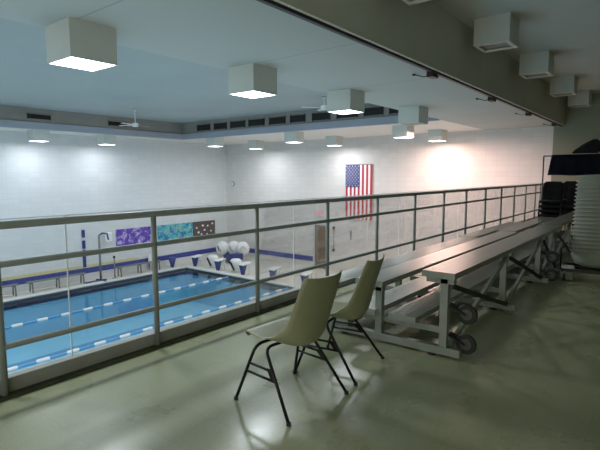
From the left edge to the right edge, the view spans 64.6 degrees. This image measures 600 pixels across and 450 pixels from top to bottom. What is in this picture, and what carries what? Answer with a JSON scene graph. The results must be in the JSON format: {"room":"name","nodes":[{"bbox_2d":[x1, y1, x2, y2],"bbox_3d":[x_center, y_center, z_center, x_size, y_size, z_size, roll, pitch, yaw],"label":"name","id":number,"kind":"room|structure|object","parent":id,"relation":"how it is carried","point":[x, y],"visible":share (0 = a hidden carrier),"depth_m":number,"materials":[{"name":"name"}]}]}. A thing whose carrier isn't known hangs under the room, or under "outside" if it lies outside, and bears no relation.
{"room":"indoor pool balcony","nodes":[
{"label":"indoor pool balcony","id":0,"kind":"room"},
{"bbox_2d":[0,130,227,294],"bbox_3d":[-11.365,-0.934,17.408,0.200,7.210,23.300,5,8,38],"label":"wall","id":1,"kind":"structure","parent":0,"point":[65,175],"depth_m":20.46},
{"bbox_2d":[1,257,138,280],"bbox_3d":[-13.039,2.294,15.431,0.012,0.130,17.600,5,8,38],"label":"trim","id":2,"kind":"structure","parent":1,"relation":"attached to","point":[134,258],"depth_m":19.53,"materials":[{"name":"yellow tile"}]},
{"bbox_2d":[81,230,86,266],"bbox_3d":[-9.190,1.006,20.182,0.030,1.600,0.130,5,8,38],"label":"marker post","id":3,"kind":"object","parent":1,"relation":"attached to","point":[82,231],"visible":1,"depth_m":20.17,"materials":[{"name":"blue plastic"}]},
{"bbox_2d":[2,247,215,285],"bbox_3d":[-11.280,2.241,17.668,0.015,0.240,23.280,5,8,38],"label":"trim","id":4,"kind":"structure","parent":1,"relation":"attached to","point":[209,250],"depth_m":20.90,"materials":[{"name":"blue tile"}]},
{"bbox_2d":[116,226,150,245],"bbox_3d":[-7.617,0.520,22.149,0.040,0.790,2.100,5,8,38],"label":"wall mural","id":5,"kind":"object","parent":1,"relation":"attached to","point":[129,236],"visible":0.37,"depth_m":21.97,"materials":[{"name":"purple paint"}]},
{"bbox_2d":[157,222,192,240],"bbox_3d":[-6.250,0.335,23.875,0.040,0.790,2.120,5,8,38],"label":"wall mural","id":6,"kind":"object","parent":1,"relation":"attached to","point":[181,230],"visible":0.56,"depth_m":23.82,"materials":[{"name":"teal paint"}]},
{"bbox_2d":[193,220,214,235],"bbox_3d":[-5.108,0.181,25.316,0.044,0.790,1.490,5,8,38],"label":"wall mural","id":7,"kind":"object","parent":1,"relation":"attached to","point":[200,228],"visible":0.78,"depth_m":25.27},
{"bbox_2d":[3,256,339,309],"bbox_3d":[-5.005,3.312,12.828,15.970,0.300,23.300,5,8,38],"label":"deck","id":8,"kind":"object","parent":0,"point":[264,265],"visible":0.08,"depth_m":21.90,"materials":[{"name":"tile"}]},
{"bbox_2d":[25,272,86,292],"bbox_3d":[-9.689,2.306,18.988,0.310,0.432,2.300,5,8,38],"label":"bench","id":9,"kind":"object","parent":8,"relation":"on","point":[82,273],"visible":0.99,"depth_m":18.90,"materials":[{"name":"grey metal"}]},
{"bbox_2d":[86,232,111,283],"bbox_3d":[-8.366,1.337,20.257,0.732,2.084,1.597,2,6,16],"label":"lift","id":10,"kind":"object","parent":8,"relation":"on","point":[108,235],"visible":0.97,"depth_m":20.13,"materials":[{"name":"grey metal"}]},
{"bbox_2d":[115,260,161,276],"bbox_3d":[-7.401,1.996,21.879,0.310,0.432,2.300,5,8,38],"label":"bench","id":11,"kind":"object","parent":8,"relation":"on","point":[137,264],"visible":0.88,"depth_m":21.79,"materials":[{"name":"grey metal"}]},
{"bbox_2d":[3,270,288,372],"bbox_3d":[-6.204,4.135,11.722,13.450,1.700,19.150,5,8,38],"label":"swimming pool","id":12,"kind":"object","parent":8,"relation":"in","point":[24,354],"visible":0.23,"depth_m":19.38,"materials":[{"name":"liquid"}]},
{"bbox_2d":[3,268,292,304],"bbox_3d":[-6.206,3.335,11.637,13.250,0.090,18.950,5,8,38],"label":"trim","id":13,"kind":"structure","parent":12,"relation":"attached to","point":[150,275],"depth_m":19.81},
{"label":"water","id":14,"kind":"object","parent":12,"relation":"in","visible":0},
{"bbox_2d":[5,276,228,328],"bbox_3d":[-8.999,3.101,13.856,0.100,0.095,18.800,5,8,38],"label":"lane rope","id":15,"kind":"object","parent":14,"relation":"on","point":[221,278],"visible":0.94,"depth_m":16.61,"materials":[{"name":"blue plastic"}]},
{"bbox_2d":[8,287,288,371],"bbox_3d":[-6.289,3.320,11.733,0.100,0.095,18.800,5,8,38],"label":"lane rope","id":16,"kind":"object","parent":14,"relation":"on","point":[75,350],"visible":0.94,"depth_m":13.43,"materials":[{"name":"blue plastic"}]},
{"bbox_2d":[3,265,300,302],"bbox_3d":[-6.206,3.265,11.630,13.890,0.050,19.590,5,8,38],"label":"coping","id":17,"kind":"object","parent":8,"relation":"on","point":[184,266],"visible":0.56,"depth_m":19.91,"materials":[{"name":"stone"}]},
{"bbox_2d":[191,254,202,266],"bbox_3d":[-5.094,1.764,23.420,0.360,0.560,0.520,5,8,38],"label":"starting block","id":18,"kind":"object","parent":8,"relation":"on","point":[195,260],"visible":0.99,"depth_m":23.30,"materials":[{"name":"blue plastic"}]},
{"bbox_2d":[206,255,218,267],"bbox_3d":[-4.252,1.759,23.112,0.611,0.630,0.534,5,8,38],"label":"tub","id":19,"kind":"object","parent":8,"relation":"on","point":[210,258],"visible":0.85,"depth_m":22.91,"materials":[{"name":"white plastic"}]},
{"bbox_2d":[213,258,225,270],"bbox_3d":[-3.797,1.869,22.404,0.360,0.560,0.520,5,8,38],"label":"starting block","id":20,"kind":"object","parent":8,"relation":"on","point":[218,261],"visible":0.98,"depth_m":22.29,"materials":[{"name":"blue plastic"}]},
{"bbox_2d":[223,252,242,262],"bbox_3d":[-3.576,1.621,25.018,0.800,0.498,1.940,-2,6,-17],"label":"cart","id":21,"kind":"object","parent":8,"relation":"on","point":[228,256],"visible":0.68,"depth_m":24.12,"materials":[{"name":"plastic"}]},
{"bbox_2d":[216,241,227,254],"bbox_3d":[-4.092,1.213,24.992,0.683,0.752,0.408,-1,6,-7],"label":"pod","id":22,"kind":"object","parent":21,"relation":"on","point":[221,247],"visible":0.99,"depth_m":24.85,"materials":[{"name":"plastic"}]},
{"bbox_2d":[227,241,237,253],"bbox_3d":[-3.473,1.201,24.900,0.683,0.752,0.408,-2,6,-15],"label":"pod","id":23,"kind":"object","parent":21,"relation":"on","point":[231,247],"visible":0.71,"depth_m":24.76,"materials":[{"name":"plastic"}]},
{"bbox_2d":[236,241,249,255],"bbox_3d":[-2.978,1.230,24.716,0.708,0.761,0.393,-1,6,-12],"label":"pod","id":24,"kind":"object","parent":21,"relation":"on","point":[243,247],"visible":0.88,"depth_m":24.59,"materials":[{"name":"plastic"}]},
{"bbox_2d":[229,258,241,272],"bbox_3d":[-2.986,1.868,22.058,0.611,0.630,0.534,5,8,38],"label":"tub","id":25,"kind":"object","parent":8,"relation":"on","point":[234,262],"visible":0.9,"depth_m":21.86,"materials":[{"name":"white plastic"}]},
{"bbox_2d":[238,261,250,274],"bbox_3d":[-2.501,1.974,21.389,0.360,0.560,0.520,5,8,38],"label":"starting block","id":26,"kind":"object","parent":8,"relation":"on","point":[242,266],"visible":0.97,"depth_m":21.27,"materials":[{"name":"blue plastic"}]},
{"bbox_2d":[267,266,281,280],"bbox_3d":[-1.086,2.088,20.282,0.360,0.560,0.520,5,8,38],"label":"starting block","id":27,"kind":"object","parent":8,"relation":"on","point":[273,271],"visible":0.94,"depth_m":20.16,"materials":[{"name":"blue plastic"}]},
{"bbox_2d":[0,18,365,122],"bbox_3d":[-6.391,-3.486,10.478,12.420,0.100,19.050,5,8,38],"label":"ceiling","id":28,"kind":"structure","parent":0,"point":[159,87],"depth_m":12.68,"materials":[{"name":"paint"}]},
{"bbox_2d":[0,103,397,133],"bbox_3d":[-6.461,-3.196,10.500,12.120,0.480,18.950,5,8,38],"label":"trim","id":29,"kind":"structure","parent":28,"relation":"attached to","point":[7,112],"depth_m":17.96,"materials":[{"name":"beige paint"}]},
{"bbox_2d":[27,113,50,120],"bbox_3d":[-9.160,-3.795,16.650,0.055,0.190,0.780,5,8,38],"label":"ceiling vent","id":30,"kind":"object","parent":29,"relation":"attached to","point":[33,116],"visible":1,"depth_m":16.63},
{"bbox_2d":[28,114,49,119],"bbox_3d":[-9.166,-3.795,16.654,0.040,0.150,0.740,5,8,38],"label":"grille","id":31,"kind":"object","parent":30,"relation":"attached to","point":[34,116],"depth_m":16.63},
{"bbox_2d":[230,120,244,127],"bbox_3d":[-2.527,-4.088,19.268,0.840,0.280,0.055,5,8,38],"label":"ceiling vent","id":32,"kind":"object","parent":29,"relation":"attached to","point":[236,124],"visible":1,"depth_m":19.25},
{"bbox_2d":[248,118,264,126],"bbox_3d":[-1.710,-4.022,18.628,0.840,0.280,0.055,5,8,38],"label":"ceiling vent","id":33,"kind":"object","parent":29,"relation":"attached to","point":[256,122],"visible":1,"depth_m":18.60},
{"bbox_2d":[249,119,263,125],"bbox_3d":[-1.706,-4.023,18.634,0.800,0.240,0.040,5,8,38],"label":"grille","id":34,"kind":"object","parent":33,"relation":"attached to","point":[256,122],"depth_m":18.60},
{"bbox_2d":[269,116,284,124],"bbox_3d":[-0.862,-3.954,17.963,0.800,0.280,0.055,5,8,38],"label":"ceiling vent","id":35,"kind":"object","parent":29,"relation":"attached to","point":[277,120],"visible":1,"depth_m":17.94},
{"bbox_2d":[270,117,283,123],"bbox_3d":[-0.857,-3.955,17.969,0.760,0.240,0.040,5,8,38],"label":"grille","id":36,"kind":"object","parent":35,"relation":"attached to","point":[277,120],"depth_m":17.94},
{"bbox_2d":[290,114,304,122],"bbox_3d":[-0.084,-3.891,17.354,0.700,0.280,0.055,5,8,38],"label":"ceiling vent","id":37,"kind":"object","parent":29,"relation":"attached to","point":[297,118],"visible":1,"depth_m":17.33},
{"bbox_2d":[312,112,329,120],"bbox_3d":[0.745,-3.825,16.705,0.770,0.280,0.055,5,8,38],"label":"ceiling vent","id":38,"kind":"object","parent":29,"relation":"attached to","point":[317,116],"visible":0.93,"depth_m":16.69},
{"bbox_2d":[364,107,383,116],"bbox_3d":[2.395,-3.691,15.413,0.710,0.280,0.055,5,8,38],"label":"ceiling vent","id":39,"kind":"object","parent":29,"relation":"attached to","point":[376,110],"visible":0.92,"depth_m":15.38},
{"bbox_2d":[0,0,557,144],"bbox_3d":[-4.828,-2.977,12.015,16.450,0.120,23.300,5,8,38],"label":"ceiling","id":40,"kind":"structure","parent":0,"point":[221,34],"depth_m":6.43,"materials":[{"name":"paint"}]},
{"bbox_2d":[27,129,49,141],"bbox_3d":[-9.622,-3.279,17.442,0.540,0.400,0.540,5,8,38],"label":"box light","id":41,"kind":"object","parent":40,"relation":"attached to","point":[33,135],"visible":0.99,"depth_m":17.27,"materials":[{"name":"white metal"}]},
{"bbox_2d":[45,17,117,71],"bbox_3d":[-2.464,-2.018,5.357,0.540,0.400,0.540,5,8,38],"label":"box light","id":42,"kind":"object","parent":40,"relation":"attached to","point":[71,42],"visible":1,"depth_m":5.19,"materials":[{"name":"white metal"}]},
{"bbox_2d":[50,57,113,70],"bbox_3d":[-2.464,-1.826,5.377,0.508,0.010,0.508,5,8,38],"label":"diffuser","id":43,"kind":"object","parent":42,"relation":"attached to","point":[82,63],"depth_m":5.33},
{"bbox_2d":[97,134,115,144],"bbox_3d":[-7.944,-3.497,19.482,0.540,0.400,0.540,5,8,38],"label":"box light","id":44,"kind":"object","parent":40,"relation":"attached to","point":[102,139],"visible":0.95,"depth_m":19.30,"materials":[{"name":"white metal"}]},
{"bbox_2d":[206,137,223,146],"bbox_3d":[-3.722,-3.644,20.795,0.540,0.400,0.540,5,8,38],"label":"box light","id":45,"kind":"object","parent":40,"relation":"attached to","point":[216,141],"visible":0.84,"depth_m":20.63,"materials":[{"name":"white metal"}]},
{"bbox_2d":[0,115,438,139],"bbox_3d":[-6.462,-2.840,10.552,12.140,0.240,18.970,5,8,38],"label":"trim","id":46,"kind":"structure","parent":40,"relation":"attached to","point":[387,120],"depth_m":17.56,"materials":[{"name":"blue paint"}]},
{"bbox_2d":[228,63,276,98],"bbox_3d":[-0.737,-2.238,7.409,0.540,0.400,0.540,5,8,38],"label":"box light","id":47,"kind":"object","parent":40,"relation":"attached to","point":[252,80],"visible":1,"depth_m":7.23,"materials":[{"name":"white metal"}]},
{"bbox_2d":[231,91,272,97],"bbox_3d":[-0.737,-2.046,7.430,0.508,0.010,0.508,5,8,38],"label":"diffuser","id":48,"kind":"object","parent":47,"relation":"attached to","point":[248,94],"depth_m":7.38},
{"bbox_2d":[248,140,263,148],"bbox_3d":[-2.122,-3.869,22.896,0.540,0.400,0.540,5,8,38],"label":"box light","id":49,"kind":"object","parent":40,"relation":"attached to","point":[252,144],"visible":1,"depth_m":22.69,"materials":[{"name":"white metal"}]},
{"bbox_2d":[284,131,303,142],"bbox_3d":[-0.228,-3.395,18.376,0.540,0.400,0.540,5,8,38],"label":"box light","id":50,"kind":"object","parent":40,"relation":"attached to","point":[289,137],"visible":0.96,"depth_m":18.20,"materials":[{"name":"white metal"}]},
{"bbox_2d":[326,136,342,145],"bbox_3d":[1.482,-3.618,20.454,0.540,0.400,0.540,5,8,38],"label":"box light","id":51,"kind":"object","parent":40,"relation":"attached to","point":[330,140],"visible":1,"depth_m":20.27,"materials":[{"name":"white metal"}]},
{"bbox_2d":[327,89,364,114],"bbox_3d":[0.920,-2.462,9.503,0.540,0.400,0.540,5,8,38],"label":"box light","id":52,"kind":"object","parent":40,"relation":"attached to","point":[344,101],"visible":1,"depth_m":9.32,"materials":[{"name":"white metal"}]},
{"bbox_2d":[331,110,362,113],"bbox_3d":[0.921,-2.270,9.524,0.508,0.010,0.508,5,8,38],"label":"diffuser","id":53,"kind":"object","parent":52,"relation":"attached to","point":[332,111],"depth_m":9.43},
{"bbox_2d":[392,125,413,138],"bbox_3d":[3.500,-3.162,16.090,0.540,0.400,0.540,5,8,38],"label":"box light","id":54,"kind":"object","parent":40,"relation":"attached to","point":[398,131],"visible":0.92,"depth_m":15.91,"materials":[{"name":"white metal"}]},
{"bbox_2d":[398,106,427,125],"bbox_3d":[2.808,-2.704,11.759,0.540,0.400,0.540,5,8,38],"label":"box light","id":55,"kind":"object","parent":40,"relation":"attached to","point":[411,115],"visible":1,"depth_m":11.57,"materials":[{"name":"white metal"}]},
{"bbox_2d":[412,71,437,78],"bbox_3d":[2.018,-2.420,7.679,0.375,0.105,0.220,5,8,38],"label":"bracket","id":56,"kind":"object","parent":40,"relation":"attached to","point":[432,75],"visible":0.86,"depth_m":7.57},
{"bbox_2d":[428,129,446,141],"bbox_3d":[5.150,-3.342,17.772,0.540,0.400,0.540,5,8,38],"label":"box light","id":57,"kind":"object","parent":40,"relation":"attached to","point":[440,135],"visible":0.99,"depth_m":17.57,"materials":[{"name":"white metal"}]},
{"bbox_2d":[0,217,599,449],"bbox_3d":[4.175,1.045,5.318,7.050,0.250,23.300,5,8,38],"label":"floor","id":58,"kind":"structure","parent":0,"point":[531,381],"depth_m":3.24,"materials":[{"name":"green concrete"}]},
{"bbox_2d":[0,183,543,395],"bbox_3d":[1.328,0.122,7.283,0.054,1.184,22.804,5,8,38],"label":"guard railing","id":59,"kind":"object","parent":58,"relation":"on","point":[4,384],"visible":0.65,"depth_m":4.32,"materials":[{"name":"metal"}]},
{"bbox_2d":[234,270,348,426],"bbox_3d":[-0.035,0.717,3.122,0.591,0.879,0.588,6,8,43],"label":"shell chair","id":60,"kind":"object","parent":58,"relation":"on","point":[308,320],"visible":1,"depth_m":2.95,"materials":[{"name":"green plastic"}]},
{"bbox_2d":[296,254,384,385],"bbox_3d":[0.339,0.660,3.660,0.591,0.879,0.588,3,7,29],"label":"shell chair","id":61,"kind":"object","parent":58,"relation":"on","point":[358,305],"visible":0.69,"depth_m":3.47,"materials":[{"name":"beige plastic"}]},
{"bbox_2d":[301,224,562,358],"bbox_3d":[2.034,0.500,5.943,1.747,0.712,4.528,5,8,38],"label":"bleachers","id":62,"kind":"object","parent":58,"relation":"on","point":[442,264],"visible":0.92,"depth_m":4.71,"materials":[{"name":"metal"}]},
{"bbox_2d":[459,212,574,266],"bbox_3d":[4.334,0.168,9.047,1.640,0.712,3.158,5,8,38],"label":"bleachers","id":63,"kind":"object","parent":58,"relation":"on","point":[567,219],"visible":0.36,"depth_m":8.58,"materials":[{"name":"metal"}]},
{"bbox_2d":[540,155,551,212],"bbox_3d":[6.851,-0.694,11.141,2.170,1.918,0.560,5,8,38],"label":"rack","id":64,"kind":"object","parent":58,"relation":"on","point":[544,156],"visible":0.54,"depth_m":11.73,"materials":[{"name":"grey metal"}]},
{"bbox_2d":[548,154,599,175],"bbox_3d":[6.873,-1.405,11.044,1.967,0.503,0.172,5,8,38],"label":"cloth","id":65,"kind":"object","parent":64,"relation":"hanging from","point":[568,164],"visible":0.97,"depth_m":11.26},
{"bbox_2d":[572,139,599,153],"bbox_3d":[6.718,-1.841,11.090,0.600,0.320,0.331,5,8,38],"label":"bag","id":66,"kind":"object","parent":65,"relation":"on","point":[593,146],"visible":1,"depth_m":10.96,"materials":[{"name":"fabric"}]},
{"bbox_2d":[541,203,561,239],"bbox_3d":[5.638,-0.107,10.717,0.449,0.905,0.501,4,7,35],"label":"chair","id":67,"kind":"object","parent":58,"relation":"on","point":[542,203],"visible":0.19,"depth_m":10.85,"materials":[{"name":"plastic"}]},
{"bbox_2d":[537,195,562,229],"bbox_3d":[5.650,-0.213,10.722,0.449,0.905,0.501,4,7,35],"label":"chair","id":68,"kind":"object","parent":67,"relation":"on","point":[546,197],"visible":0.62,"depth_m":10.76,"materials":[{"name":"plastic"}]},
{"bbox_2d":[537,191,562,216],"bbox_3d":[5.662,-0.319,10.726,0.449,0.905,0.501,4,7,35],"label":"chair","id":69,"kind":"object","parent":68,"relation":"on","point":[558,193],"visible":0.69,"depth_m":10.76,"materials":[{"name":"plastic"}]},
{"bbox_2d":[538,186,563,211],"bbox_3d":[5.674,-0.425,10.731,0.449,0.905,0.501,4,7,35],"label":"chair","id":70,"kind":"object","parent":68,"relation":"on","point":[547,188],"visible":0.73,"depth_m":10.77,"materials":[{"name":"plastic"}]},
{"bbox_2d":[538,181,563,213],"bbox_3d":[5.686,-0.531,10.736,0.449,0.905,0.501,4,7,35],"label":"chair","id":71,"kind":"object","parent":70,"relation":"on","point":[547,183],"visible":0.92,"depth_m":10.75,"materials":[{"name":"plastic"}]},
{"bbox_2d":[560,264,574,280],"bbox_3d":[3.792,0.675,6.733,0.170,0.190,0.200,3,7,27],"label":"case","id":72,"kind":"object","parent":58,"relation":"on","point":[568,275],"visible":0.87,"depth_m":6.65,"materials":[{"name":"grey plastic"}]},
{"bbox_2d":[559,201,575,240],"bbox_3d":[6.047,-0.081,10.460,0.449,0.905,0.501,5,8,40],"label":"chair","id":73,"kind":"object","parent":58,"relation":"on","point":[568,202],"visible":0.1,"depth_m":10.65,"materials":[{"name":"plastic"}]},
{"bbox_2d":[565,196,575,227],"bbox_3d":[6.059,-0.187,10.465,0.449,0.905,0.501,5,8,40],"label":"chair","id":74,"kind":"object","parent":73,"relation":"on","point":[570,198],"visible":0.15,"depth_m":10.66,"materials":[{"name":"plastic"}]},
{"bbox_2d":[562,186,577,213],"bbox_3d":[6.083,-0.399,10.474,0.449,0.905,0.501,5,8,40],"label":"chair","id":75,"kind":"object","parent":74,"relation":"on","point":[572,188],"visible":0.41,"depth_m":10.61,"materials":[{"name":"plastic"}]},
{"bbox_2d":[559,242,599,280],"bbox_3d":[4.151,0.498,6.649,0.862,0.556,0.726,4,7,32],"label":"chair dolly","id":76,"kind":"object","parent":58,"relation":"on","point":[583,269],"visible":0.77,"depth_m":6.62,"materials":[{"name":"metal"}]},
{"bbox_2d":[570,249,599,267],"bbox_3d":[4.138,0.462,6.604,0.690,0.250,0.516,4,7,32],"label":"shell","id":77,"kind":"object","parent":76,"relation":"on","point":[591,259],"visible":0.96,"depth_m":6.50,"materials":[{"name":"grey plastic"}]},
{"bbox_2d":[570,245,599,251],"bbox_3d":[4.139,0.408,6.598,0.690,0.250,0.516,4,7,32],"label":"shell","id":78,"kind":"object","parent":77,"relation":"on","point":[573,247],"visible":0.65,"depth_m":6.49,"materials":[{"name":"grey plastic"}]},
{"bbox_2d":[570,241,599,247],"bbox_3d":[4.141,0.354,6.592,0.690,0.250,0.516,4,7,32],"label":"shell","id":79,"kind":"object","parent":78,"relation":"on","point":[594,245],"visible":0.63,"depth_m":6.48,"materials":[{"name":"grey plastic"}]},
{"bbox_2d":[571,238,599,243],"bbox_3d":[4.143,0.300,6.585,0.690,0.250,0.516,4,7,32],"label":"shell","id":80,"kind":"object","parent":79,"relation":"on","point":[573,239],"visible":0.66,"depth_m":6.48,"materials":[{"name":"grey plastic"}]},
{"bbox_2d":[571,234,599,239],"bbox_3d":[4.145,0.245,6.579,0.690,0.250,0.516,4,7,32],"label":"shell","id":81,"kind":"object","parent":80,"relation":"on","point":[595,237],"visible":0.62,"depth_m":6.47,"materials":[{"name":"grey plastic"}]},
{"bbox_2d":[571,230,599,235],"bbox_3d":[4.147,0.191,6.573,0.690,0.250,0.516,4,7,32],"label":"shell","id":82,"kind":"object","parent":81,"relation":"on","point":[596,233],"visible":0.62,"depth_m":6.47,"materials":[{"name":"grey plastic"}]},
{"bbox_2d":[572,226,599,231],"bbox_3d":[4.148,0.137,6.567,0.690,0.250,0.516,4,7,32],"label":"shell","id":83,"kind":"object","parent":82,"relation":"on","point":[597,229],"visible":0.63,"depth_m":6.46,"materials":[{"name":"grey plastic"}]},
{"bbox_2d":[572,222,599,227],"bbox_3d":[4.150,0.083,6.560,0.690,0.250,0.516,4,7,32],"label":"shell","id":84,"kind":"object","parent":83,"relation":"on","point":[575,224],"visible":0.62,"depth_m":6.46,"materials":[{"name":"grey plastic"}]},
{"bbox_2d":[573,219,599,223],"bbox_3d":[4.152,0.029,6.554,0.690,0.250,0.516,4,7,32],"label":"shell","id":85,"kind":"object","parent":84,"relation":"on","point":[575,220],"visible":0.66,"depth_m":6.46,"materials":[{"name":"grey plastic"}]},
{"bbox_2d":[573,215,599,218],"bbox_3d":[4.154,-0.025,6.548,0.690,0.250,0.516,4,7,32],"label":"shell","id":86,"kind":"object","parent":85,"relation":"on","point":[575,216],"visible":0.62,"depth_m":6.46,"materials":[{"name":"grey plastic"}]},
{"bbox_2d":[573,211,599,214],"bbox_3d":[4.155,-0.079,6.542,0.690,0.250,0.516,4,7,32],"label":"shell","id":87,"kind":"object","parent":86,"relation":"on","point":[575,212],"visible":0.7,"depth_m":6.46,"materials":[{"name":"grey plastic"}]},
{"bbox_2d":[574,207,599,210],"bbox_3d":[4.157,-0.134,6.535,0.690,0.250,0.516,4,7,32],"label":"shell","id":88,"kind":"object","parent":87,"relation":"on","point":[575,208],"visible":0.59,"depth_m":6.45,"materials":[{"name":"grey plastic"}]},
{"bbox_2d":[574,203,599,206],"bbox_3d":[4.159,-0.188,6.529,0.690,0.250,0.516,4,7,32],"label":"shell","id":89,"kind":"object","parent":88,"relation":"on","point":[576,204],"visible":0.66,"depth_m":6.44,"materials":[{"name":"grey plastic"}]},
{"bbox_2d":[574,199,599,202],"bbox_3d":[4.161,-0.242,6.523,0.690,0.250,0.516,4,7,32],"label":"shell","id":90,"kind":"object","parent":89,"relation":"on","point":[576,200],"visible":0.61,"depth_m":6.44,"materials":[{"name":"grey plastic"}]},
{"bbox_2d":[575,195,599,198],"bbox_3d":[4.163,-0.296,6.517,0.690,0.250,0.516,4,7,32],"label":"shell","id":91,"kind":"object","parent":90,"relation":"on","point":[576,196],"visible":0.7,"depth_m":6.44,"materials":[{"name":"grey plastic"}]},
{"bbox_2d":[575,191,599,194],"bbox_3d":[4.164,-0.350,6.511,0.690,0.250,0.516,4,7,32],"label":"shell","id":92,"kind":"object","parent":91,"relation":"on","point":[577,192],"visible":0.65,"depth_m":6.44,"materials":[{"name":"grey plastic"}]},
{"bbox_2d":[575,187,599,190],"bbox_3d":[4.166,-0.404,6.504,0.690,0.250,0.516,4,7,32],"label":"shell","id":93,"kind":"object","parent":92,"relation":"on","point":[578,188],"visible":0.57,"depth_m":6.43,"materials":[{"name":"grey plastic"}]},
{"bbox_2d":[576,183,599,186],"bbox_3d":[4.168,-0.459,6.498,0.690,0.250,0.516,4,7,32],"label":"shell","id":94,"kind":"object","parent":93,"relation":"on","point":[579,184],"visible":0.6,"depth_m":6.43,"materials":[{"name":"grey plastic"}]},
{"bbox_2d":[576,179,599,183],"bbox_3d":[4.170,-0.513,6.492,0.690,0.250,0.516,4,7,32],"label":"shell","id":95,"kind":"object","parent":94,"relation":"on","point":[580,180],"visible":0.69,"depth_m":6.42,"materials":[{"name":"grey plastic"}]},
{"bbox_2d":[577,174,599,179],"bbox_3d":[4.171,-0.567,6.486,0.690,0.250,0.516,4,7,32],"label":"shell","id":96,"kind":"object","parent":95,"relation":"on","point":[597,176],"visible":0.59,"depth_m":6.42,"materials":[{"name":"grey plastic"}]},
{"bbox_2d":[226,93,599,271],"bbox_3d":[5.018,-1.276,19.442,23.400,7.400,0.200,5,8,38],"label":"wall","id":97,"kind":"structure","parent":0,"point":[309,169],"depth_m":20.09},
{"bbox_2d":[249,248,312,260],"bbox_3d":[-1.724,1.456,24.933,5.965,0.240,0.015,5,8,38],"label":"trim","id":98,"kind":"structure","parent":97,"relation":"attached to","point":[265,252],"depth_m":24.24,"materials":[{"name":"blue tile"}]},
{"bbox_2d":[314,224,325,268],"bbox_3d":[0.974,1.024,22.690,0.780,2.160,0.090,5,8,38],"label":"door","id":99,"kind":"structure","parent":97,"relation":"in","point":[319,229],"depth_m":22.70,"materials":[{"name":"brown wood"}]},
{"bbox_2d":[345,164,372,220],"bbox_3d":[2.608,-1.462,21.124,1.420,2.467,0.045,5,8,38],"label":"flag","id":100,"kind":"object","parent":97,"relation":"attached to","point":[358,176],"visible":0.91,"depth_m":21.09,"materials":[{"name":"multicoloured fabric"}]},
{"bbox_2d":[433,0,599,92],"bbox_3d":[4.214,-3.203,4.833,6.930,0.100,23.300,5,8,38],"label":"ceiling","id":101,"kind":"structure","parent":0,"point":[570,29],"depth_m":8.50,"materials":[{"name":"paint"}]},
{"bbox_2d":[401,0,429,4],"bbox_3d":[1.460,-3.017,5.715,0.580,0.444,0.580,5,8,38],"label":"box light","id":102,"kind":"object","parent":101,"relation":"attached to","point":[408,2],"visible":1,"depth_m":6.03,"materials":[{"name":"white metal"}]},
{"bbox_2d":[281,0,565,124],"bbox_3d":[1.673,-2.900,6.877,0.100,1.020,23.300,5,8,38],"label":"beam","id":103,"kind":"structure","parent":101,"relation":"attached to","point":[426,32],"depth_m":7.41,"materials":[{"name":"paint"}]},
{"bbox_2d":[256,0,562,126],"bbox_3d":[1.650,-2.371,6.938,0.055,0.045,23.280,5,8,38],"label":"track","id":104,"kind":"object","parent":103,"relation":"attached to","point":[271,3],"visible":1,"depth_m":5.96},
{"bbox_2d":[272,0,563,125],"bbox_3d":[1.690,-2.385,6.906,0.045,0.012,23.280,5,8,38],"label":"trim","id":105,"kind":"structure","parent":103,"relation":"attached to","point":[277,1],"depth_m":6.09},
{"bbox_2d":[473,12,519,52],"bbox_3d":[3.365,-3.274,8.121,0.580,0.444,0.580,5,8,38],"label":"box light","id":106,"kind":"object","parent":101,"relation":"attached to","point":[499,32],"visible":1,"depth_m":7.93,"materials":[{"name":"white metal"}]},
{"bbox_2d":[482,42,510,49],"bbox_3d":[3.365,-3.092,8.140,0.448,0.010,0.448,5,8,38],"label":"diffuser","id":107,"kind":"object","parent":106,"relation":"attached to","point":[499,45],"depth_m":8.23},
{"bbox_2d":[519,50,554,78],"bbox_3d":[5.233,-3.527,10.480,0.580,0.444,0.580,5,8,38],"label":"box light","id":108,"kind":"object","parent":101,"relation":"attached to","point":[540,64],"visible":1,"depth_m":10.28,"materials":[{"name":"white metal"}]},
{"bbox_2d":[526,73,547,76],"bbox_3d":[5.233,-3.345,10.500,0.448,0.010,0.448,5,8,38],"label":"diffuser","id":109,"kind":"object","parent":108,"relation":"attached to","point":[534,74],"depth_m":10.59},
{"bbox_2d":[549,75,577,96],"bbox_3d":[7.231,-3.797,13.004,0.580,0.444,0.580,5,8,38],"label":"box light","id":110,"kind":"object","parent":101,"relation":"attached to","point":[564,85],"visible":1,"depth_m":12.80,"materials":[{"name":"white metal"}]},
{"bbox_2d":[568,90,591,107],"bbox_3d":[8.963,-4.031,15.192,0.580,0.444,0.580,5,8,38],"label":"box light","id":111,"kind":"object","parent":101,"relation":"attached to","point":[583,98],"visible":0.91,"depth_m":14.97,"materials":[{"name":"white metal"}]},
{"bbox_3d":[1.322,2.406,7.722,0.140,2.550,23.300,5,8,38],"label":"wall","id":112,"kind":"structure","parent":0,"visible":0},
{"bbox_2d":[0,216,536,394],"bbox_3d":[1.335,0.856,7.546,0.180,0.570,23.300,5,8,38],"label":"curb","id":113,"kind":"object","parent":112,"relation":"on","point":[35,374],"depth_m":3.93,"materials":[{"name":"concrete"}]},
{"bbox_2d":[64,200,286,354],"bbox_3d":[-0.907,0.346,4.591,0.008,1.072,2.674,5,8,38],"label":"panel","id":114,"kind":"object","parent":113,"relation":"on","point":[279,200],"visible":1,"depth_m":3.59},
{"bbox_2d":[0,282,354,401],"bbox_3d":[1.431,0.688,7.452,0.065,0.022,23.300,5,8,38],"label":"baseboard","id":115,"kind":"structure","parent":113,"relation":"attached to","point":[31,388],"depth_m":3.86,"materials":[{"name":"metal"}]},
{"bbox_2d":[293,193,389,288],"bbox_3d":[0.773,0.119,6.712,0.008,1.072,2.744,5,8,38],"label":"panel","id":116,"kind":"object","parent":113,"relation":"on","point":[385,193],"visible":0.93,"depth_m":5.66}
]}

